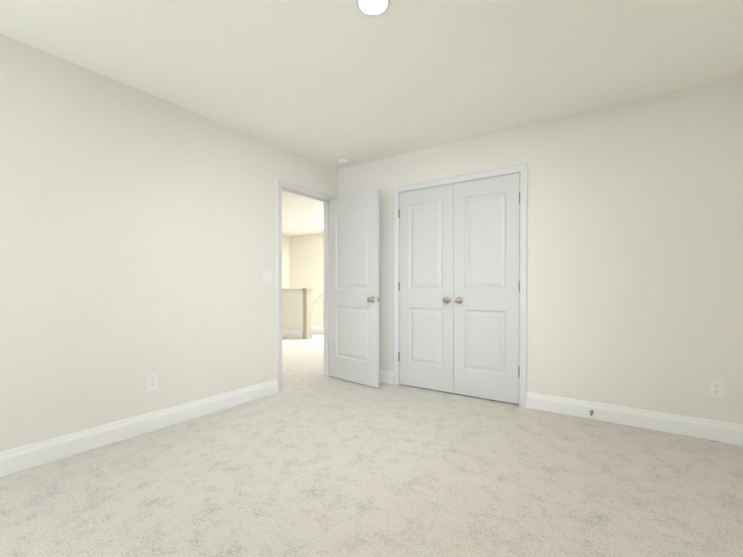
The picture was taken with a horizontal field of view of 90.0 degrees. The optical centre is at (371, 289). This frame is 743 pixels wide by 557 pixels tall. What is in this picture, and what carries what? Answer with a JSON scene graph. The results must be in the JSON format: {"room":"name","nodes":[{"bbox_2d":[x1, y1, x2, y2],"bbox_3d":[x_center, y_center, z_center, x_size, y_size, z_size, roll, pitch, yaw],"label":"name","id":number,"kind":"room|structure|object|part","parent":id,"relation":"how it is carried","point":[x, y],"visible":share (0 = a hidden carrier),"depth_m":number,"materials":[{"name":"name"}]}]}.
{"room":"empty bedroom","nodes":[
{"label":"empty bedroom","id":0,"kind":"room"},
{"bbox_2d":[0,34,336,451],"bbox_3d":[-0.547,-0.206,4.326,0.115,2.440,8.115,0,1,35],"label":"wall","id":1,"kind":"structure","parent":0,"point":[138,236],"depth_m":2.54,"materials":[{"name":"paint"}]},
{"bbox_2d":[0,379,277,476],"bbox_3d":[-1.831,0.962,2.361,0.014,0.133,3.178,0,1,35],"label":"baseboard","id":2,"kind":"structure","parent":1,"relation":"attached to","point":[17,459],"depth_m":2.52,"materials":[{"name":"paint"}]},
{"bbox_2d":[147,373,156,390],"bbox_3d":[-1.596,0.671,2.704,0.008,0.115,0.070,0,1,35],"label":"outlet","id":3,"kind":"object","parent":1,"relation":"attached to","point":[151,381],"visible":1,"depth_m":2.70,"materials":[{"name":"white plastic"}]},
{"bbox_2d":[262,271,271,282],"bbox_3d":[-0.997,-0.120,3.561,0.014,0.116,0.122,0,1,35],"label":"switch plate","id":4,"kind":"object","parent":1,"relation":"attached to","point":[266,276],"visible":1,"depth_m":3.56,"materials":[{"name":"white plastic"}]},
{"bbox_2d":[277,179,335,392],"bbox_3d":[-0.725,-0.037,4.059,0.136,2.107,0.884,0,1,35],"label":"door frame","id":5,"kind":"structure","parent":1,"relation":"attached to","point":[281,183],"depth_m":3.90,"materials":[{"name":"paint"}]},
{"bbox_2d":[329,189,380,387],"bbox_3d":[-0.203,-0.011,4.061,0.753,2.030,0.170,0,1,44],"label":"bedroom door","id":6,"kind":"structure","parent":1,"relation":"in","point":[353,287],"depth_m":4.02,"materials":[{"name":"paint"}]},
{"bbox_3d":[0.025,0.103,3.845,0.065,0.065,0.170,0,1,44],"label":"knob","id":7,"kind":"part","parent":6,"relation":"part of","materials":[{"name":"silver metal"}]},
{"bbox_2d":[282,236,288,287],"bbox_3d":[-4.200,-0.231,7.646,0.100,2.440,6.600,0,1,35],"label":"wall","id":8,"kind":"structure","parent":0,"point":[285,261],"depth_m":10.21,"materials":[{"name":"paint"}]},
{"bbox_2d":[282,290,302,331],"bbox_3d":[-2.319,0.497,8.194,2.380,0.975,0.110,0,1,35],"label":"wall","id":9,"kind":"structure","parent":0,"point":[292,310],"depth_m":7.65,"materials":[{"name":"paint"}]},
{"bbox_2d":[282,330,301,338],"bbox_3d":[-2.354,0.919,8.146,2.380,0.133,0.014,0,1,35],"label":"baseboard","id":10,"kind":"structure","parent":9,"relation":"attached to","point":[291,334],"depth_m":7.64,"materials":[{"name":"paint"}]},
{"bbox_2d":[282,288,301,289],"bbox_3d":[-2.319,-0.009,8.190,2.380,0.037,0.150,0,1,35],"label":"trim","id":11,"kind":"structure","parent":9,"relation":"on","point":[291,288],"depth_m":7.62,"materials":[{"name":"paint"}]},
{"bbox_2d":[289,233,323,303],"bbox_3d":[1.289,-0.233,7.928,8.815,2.440,0.100,0,1,35],"label":"wall","id":12,"kind":"structure","parent":0,"point":[306,261],"depth_m":9.93,"materials":[{"name":"paint"}]},
{"bbox_2d":[311,294,323,327],"bbox_3d":[-1.288,0.482,8.527,3.700,1.001,0.110,0,1,35],"label":"wall","id":13,"kind":"structure","parent":0,"point":[317,313],"depth_m":8.40,"materials":[{"name":"paint"}]},
{"bbox_2d":[311,327,323,333],"bbox_3d":[-0.919,0.918,8.201,2.720,0.133,0.014,0,1,35],"label":"baseboard","id":14,"kind":"structure","parent":13,"relation":"attached to","point":[317,329],"depth_m":8.40,"materials":[{"name":"paint"}]},
{"bbox_2d":[0,333,742,556],"bbox_3d":[-0.987,1.062,4.640,8.815,0.100,8.115,0,1,35],"label":"floor","id":15,"kind":"structure","parent":0,"point":[311,459],"depth_m":1.96,"materials":[{"name":"carpet"}]},
{"bbox_2d":[302,288,312,338],"bbox_3d":[-1.290,0.480,7.484,0.129,1.020,0.180,0,1,35],"label":"wall post","id":16,"kind":"object","parent":15,"relation":"on","point":[307,331],"visible":0.96,"depth_m":7.44,"materials":[{"name":"paint"}]},
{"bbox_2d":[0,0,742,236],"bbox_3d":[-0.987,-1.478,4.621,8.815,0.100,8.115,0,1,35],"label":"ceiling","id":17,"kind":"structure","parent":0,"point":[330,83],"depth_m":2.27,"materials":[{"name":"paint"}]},
{"bbox_2d":[338,158,349,164],"bbox_3d":[-0.299,-1.404,4.100,0.132,0.042,0.132,0,1,35],"label":"smoke detector","id":18,"kind":"object","parent":17,"relation":"attached to","point":[343,161],"visible":0.98,"depth_m":4.06,"materials":[{"name":"white plastic"}]},
{"bbox_2d":[356,0,389,14],"bbox_3d":[0.009,-1.399,1.817,0.166,0.016,0.166,0,1,35],"label":"recessed light","id":19,"kind":"object","parent":17,"relation":"in","point":[373,6],"depth_m":1.83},
{"bbox_2d":[337,75,742,424],"bbox_3d":[1.195,-0.199,3.391,3.815,2.440,0.115,0,1,35],"label":"wall","id":20,"kind":"structure","parent":0,"point":[634,253],"depth_m":2.81,"materials":[{"name":"paint"}]},
{"bbox_2d":[379,370,392,383],"bbox_3d":[-0.087,0.949,4.206,0.788,0.133,0.014,0,1,35],"label":"baseboard","id":21,"kind":"structure","parent":20,"relation":"attached to","point":[385,376],"depth_m":4.03,"materials":[{"name":"paint"}]},
{"bbox_2d":[398,209,399,360],"bbox_3d":[0.299,-0.045,3.957,0.015,1.616,0.042,0,1,35],"label":"left closet door hinge","id":22,"kind":"object","parent":20,"relation":"attached to","point":[398,285],"visible":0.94,"depth_m":3.94,"materials":[{"name":"silver metal"}]},
{"bbox_2d":[399,184,453,392],"bbox_3d":[0.537,-0.009,3.762,0.605,2.030,0.102,0,1,35],"label":"closet door","id":23,"kind":"structure","parent":20,"relation":"in","point":[426,322],"depth_m":3.76,"materials":[{"name":"paint"}]},
{"bbox_3d":[0.725,0.104,3.612,0.065,0.065,0.068,0,1,35],"label":"knob","id":24,"kind":"part","parent":23,"relation":"part of","materials":[{"name":"silver metal"}]},
{"bbox_2d":[393,164,526,407],"bbox_3d":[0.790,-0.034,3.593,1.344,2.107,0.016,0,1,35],"label":"door frame","id":25,"kind":"structure","parent":20,"relation":"attached to","point":[522,169],"depth_m":3.32,"materials":[{"name":"paint"}]},
{"bbox_2d":[454,173,519,403],"bbox_3d":[1.038,-0.006,3.417,0.605,2.030,0.102,0,1,35],"label":"closet door","id":26,"kind":"structure","parent":20,"relation":"in","point":[486,276],"depth_m":3.42,"materials":[{"name":"paint"}]},
{"bbox_3d":[0.830,0.105,3.540,0.065,0.065,0.068,0,1,35],"label":"knob","id":27,"kind":"part","parent":26,"relation":"part of","materials":[{"name":"silver metal"}]},
{"bbox_2d":[518,192,519,376],"bbox_3d":[1.304,-0.040,3.263,0.015,1.616,0.042,0,1,35],"label":"right closet door hinge","id":28,"kind":"object","parent":20,"relation":"attached to","point":[519,291],"visible":0.88,"depth_m":3.25,"materials":[{"name":"silver metal"}]},
{"bbox_2d":[526,392,742,444],"bbox_3d":[1.989,0.959,2.774,1.568,0.133,0.014,0,1,35],"label":"baseboard","id":29,"kind":"structure","parent":20,"relation":"attached to","point":[726,432],"depth_m":2.75,"materials":[{"name":"paint"}]},
{"bbox_2d":[710,379,723,396],"bbox_3d":[2.348,0.672,2.528,0.070,0.115,0.008,0,1,35],"label":"outlet","id":30,"kind":"object","parent":20,"relation":"attached to","point":[716,388],"visible":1,"depth_m":2.52,"materials":[{"name":"white plastic"}]}
]}

